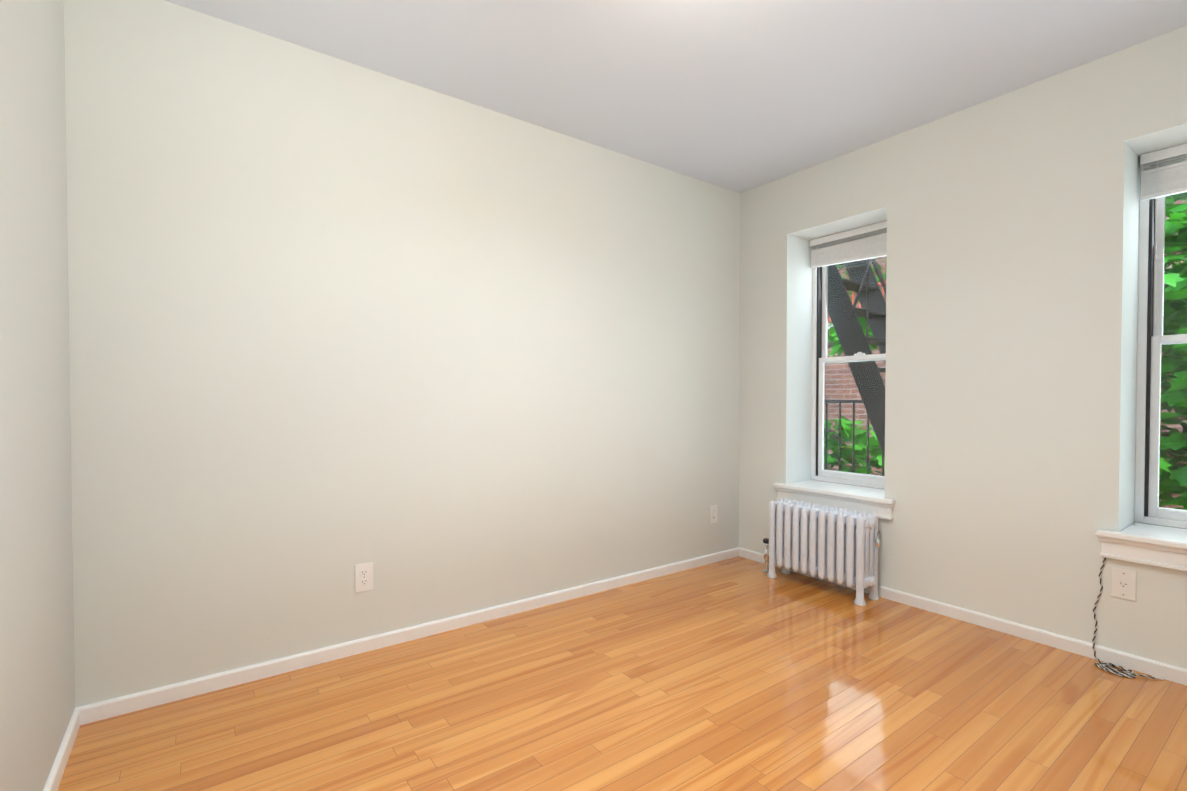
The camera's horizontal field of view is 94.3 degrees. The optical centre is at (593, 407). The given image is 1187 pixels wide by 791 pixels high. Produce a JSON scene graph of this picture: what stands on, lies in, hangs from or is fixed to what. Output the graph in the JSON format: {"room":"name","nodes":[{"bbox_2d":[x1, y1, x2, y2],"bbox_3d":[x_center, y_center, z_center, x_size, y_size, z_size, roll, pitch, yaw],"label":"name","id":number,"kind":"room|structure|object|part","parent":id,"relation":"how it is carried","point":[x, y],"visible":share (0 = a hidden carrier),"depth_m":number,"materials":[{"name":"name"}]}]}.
{"room":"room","nodes":[
{"label":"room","id":0,"kind":"room"},
{"bbox_2d":[0,0,74,790],"bbox_3d":[-0.816,-0.163,0.474,0.120,2.415,3.080,-1,1,-36],"label":"wall","id":1,"kind":"structure","parent":0,"point":[37,687],"depth_m":1.36,"materials":[{"name":"beige paint"}]},
{"bbox_2d":[43,709,79,790],"bbox_3d":[-0.794,1.015,0.576,0.013,0.056,2.947,-1,1,-36],"label":"baseboard","id":2,"kind":"structure","parent":1,"relation":"attached to","point":[59,766],"depth_m":1.57,"materials":[{"name":"white wood"}]},
{"bbox_2d":[64,0,739,707],"bbox_3d":[-0.287,-0.203,2.834,3.750,2.415,0.120,-1,1,-36],"label":"wall","id":3,"kind":"structure","parent":0,"point":[430,354],"depth_m":2.24,"materials":[{"name":"beige paint"}]},
{"bbox_2d":[355,562,372,592],"bbox_3d":[-0.954,0.704,2.287,0.070,0.114,0.007,-1,1,-36],"label":"outlet","id":4,"kind":"object","parent":3,"relation":"attached to","point":[364,577],"visible":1,"depth_m":2.29,"materials":[{"name":"white plastic"}]},
{"bbox_2d":[75,547,739,724],"bbox_3d":[-0.345,0.979,2.729,3.270,0.056,0.013,-1,1,-36],"label":"baseboard","id":5,"kind":"structure","parent":3,"relation":"attached to","point":[105,709],"depth_m":2.26,"materials":[{"name":"white wood"}]},
{"bbox_2d":[709,505,716,523],"bbox_3d":[0.772,0.683,3.538,0.070,0.114,0.007,-1,1,-36],"label":"outlet","id":6,"kind":"object","parent":3,"relation":"attached to","point":[712,513],"visible":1,"depth_m":3.53,"materials":[{"name":"white plastic"}]},
{"bbox_2d":[57,556,1186,790],"bbox_3d":[0.618,1.085,1.609,3.750,0.120,3.200,-1,1,-36],"label":"floor","id":7,"kind":"structure","parent":0,"point":[739,674],"depth_m":1.84,"materials":[{"name":"brown wood"}]},
{"bbox_2d":[763,498,879,605],"bbox_3d":[1.245,0.774,3.089,0.183,0.453,0.692,-1,1,-36],"label":"radiator","id":8,"kind":"object","parent":7,"relation":"on","point":[840,546],"visible":1,"depth_m":2.97,"materials":[{"name":"metal"}]},
{"bbox_2d":[873,531,879,546],"bbox_3d":[1.460,0.674,2.837,0.027,0.086,0.032,-1,1,-36],"label":"air vent","id":9,"kind":"object","parent":8,"relation":"attached to","point":[876,541],"depth_m":2.84,"materials":[{"name":"silver metal"}]},
{"bbox_2d":[1092,557,1163,679],"bbox_3d":[2.044,0.800,2.117,0.123,0.434,0.209,-1,1,-36],"label":"cord","id":10,"kind":"object","parent":7,"relation":"on","point":[1122,673],"visible":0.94,"depth_m":2.15,"materials":[{"name":"black plastic"}]},
{"bbox_2d":[164,0,1186,193],"bbox_3d":[0.618,-1.449,1.567,3.750,0.120,3.200,-1,1,-36],"label":"ceiling","id":11,"kind":"structure","parent":0,"point":[740,96],"depth_m":2.20,"materials":[{"name":"paint"}]},
{"bbox_2d":[739,26,1186,668],"bbox_3d":[1.990,-0.199,2.583,0.360,2.415,2.960,-1,1,-36],"label":"wall","id":12,"kind":"structure","parent":0,"point":[1011,218],"depth_m":2.48,"materials":[{"name":"beige paint"}]},
{"bbox_2d":[773,480,895,504],"bbox_3d":[1.452,0.481,3.217,0.320,0.025,0.720,-1,1,-36],"label":"window sill","id":13,"kind":"structure","parent":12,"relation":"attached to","point":[876,495],"depth_m":3.17,"materials":[{"name":"white wood"}]},
{"bbox_2d":[775,487,894,519],"bbox_3d":[1.350,0.537,3.144,0.032,0.084,0.708,-1,1,-36],"label":"apron","id":14,"kind":"object","parent":12,"relation":"attached to","point":[882,511],"depth_m":3.09,"materials":[{"name":"white wood"}]},
{"bbox_2d":[811,232,886,488],"bbox_3d":[1.624,-0.293,3.329,0.105,1.540,0.600,-1,1,-36],"label":"window","id":15,"kind":"structure","parent":12,"relation":"in","point":[820,322],"depth_m":3.51,"materials":[{"name":"plastic"}]},
{"bbox_2d":[809,221,886,381],"bbox_3d":[1.553,-0.610,3.272,0.049,0.900,0.584,-1,1,-36],"label":"window blind","id":16,"kind":"object","parent":15,"relation":"attached to","point":[834,252],"visible":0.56,"depth_m":3.28,"materials":[{"name":"fabric"}]},
{"bbox_2d":[739,548,1186,685],"bbox_3d":[1.843,0.983,2.488,0.013,0.056,2.947,-1,1,-36],"label":"baseboard","id":17,"kind":"structure","parent":12,"relation":"attached to","point":[1172,673],"depth_m":2.40,"materials":[{"name":"white wood"}]},
{"bbox_2d":[1111,567,1135,600],"bbox_3d":[2.081,0.691,2.159,0.007,0.114,0.070,-1,1,-36],"label":"outlet","id":18,"kind":"object","parent":12,"relation":"attached to","point":[1123,583],"visible":1,"depth_m":2.16,"materials":[{"name":"white plastic"}]},
{"bbox_2d":[1095,523,1186,549],"bbox_3d":[2.338,0.501,1.995,0.320,0.025,0.720,-1,1,-36],"label":"window sill","id":19,"kind":"structure","parent":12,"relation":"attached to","point":[1172,537],"depth_m":2.13,"materials":[{"name":"white wood"}]},
{"bbox_2d":[1098,536,1186,571],"bbox_3d":[2.236,0.557,1.922,0.032,0.084,0.708,-1,1,-36],"label":"apron","id":20,"kind":"object","parent":12,"relation":"attached to","point":[1152,555],"depth_m":2.10,"materials":[{"name":"white wood"}]},
{"bbox_2d":[1134,157,1186,528],"bbox_3d":[2.510,-0.273,2.107,0.105,1.540,0.600,-1,1,-36],"label":"window","id":21,"kind":"structure","parent":12,"relation":"in","point":[1148,510],"depth_m":2.30,"materials":[{"name":"plastic"}]},
{"bbox_2d":[1140,143,1186,372],"bbox_3d":[2.440,-0.589,2.050,0.049,0.900,0.584,-1,1,-36],"label":"window blind","id":22,"kind":"object","parent":21,"relation":"attached to","point":[1163,179],"visible":0.94,"depth_m":2.22,"materials":[{"name":"fabric"}]},
{"bbox_3d":[2.501,-0.280,2.099,0.035,1.401,0.474,-1,1,-36],"label":"glass","id":23,"kind":"part","parent":21,"relation":"part of","materials":[{"name":"clear glass"}]},
{"label":"outside","id":24,"kind":"structure","parent":0,"visible":0},
{"bbox_3d":[7.857,4.318,8.076,16.500,0.200,32.000,-1,1,-36],"label":"ground","id":25,"kind":"structure","parent":24,"visible":0},
{"bbox_2d":[824,274,884,484],"bbox_3d":[2.314,0.927,6.461,2.212,6.648,3.017,-1,1,-36],"label":"tree","id":26,"kind":"object","parent":25,"relation":"on","point":[845,450],"depth_m":5.19,"materials":[{"name":"green plant"}]},
{"bbox_2d":[824,329,885,488],"bbox_3d":[4.162,1.472,10.228,2.900,5.420,7.100,-1,1,-36],"label":"extension","id":27,"kind":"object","parent":25,"relation":"on","point":[837,377],"depth_m":8.28,"materials":[{"name":"brown brick"}]},
{"bbox_3d":[4.141,-1.278,10.167,2.950,0.080,7.200,-1,1,-36],"label":"stone coping","id":28,"kind":"object","parent":27,"relation":"on","visible":0},
{"bbox_2d":[828,282,885,320],"bbox_3d":[3.070,-1.565,9.349,0.044,0.522,6.960,-1,1,-36],"label":"railing","id":29,"kind":"object","parent":28,"relation":"on","point":[859,303],"depth_m":8.22,"materials":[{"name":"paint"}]},
{"bbox_2d":[828,199,1186,528],"bbox_3d":[7.857,-4.431,7.930,0.500,17.300,32.000,-1,1,-36],"label":"brick wall","id":30,"kind":"structure","parent":25,"relation":"on","point":[883,263],"depth_m":7.59,"materials":[{"name":"brick"}]},
{"bbox_2d":[836,257,886,302],"bbox_3d":[5.677,-2.914,10.386,0.095,1.716,5.598,-1,1,-36],"label":"ivy hedge","id":31,"kind":"object","parent":30,"relation":"attached to","point":[873,269],"depth_m":10.70,"materials":[{"name":"green plant"}]},
{"bbox_2d":[1144,192,1186,527],"bbox_3d":[4.850,1.000,3.670,3.536,6.592,4.696,-1,1,-36],"label":"tree","id":32,"kind":"object","parent":25,"relation":"on","point":[1179,328],"depth_m":3.40,"materials":[{"name":"green plant"}]},
{"bbox_3d":[5.996,-4.367,4.110,8.000,17.300,20.000,-1,1,-36],"label":"brick wall","id":33,"kind":"structure","parent":0,"visible":0},
{"bbox_2d":[824,258,885,483],"bbox_3d":[1.493,-0.669,4.470,1.039,4.714,5.072,-1,1,-36],"label":"fire escape","id":34,"kind":"object","parent":33,"relation":"attached to","point":[858,372],"depth_m":3.79,"materials":[{"name":"metal"}]}
]}

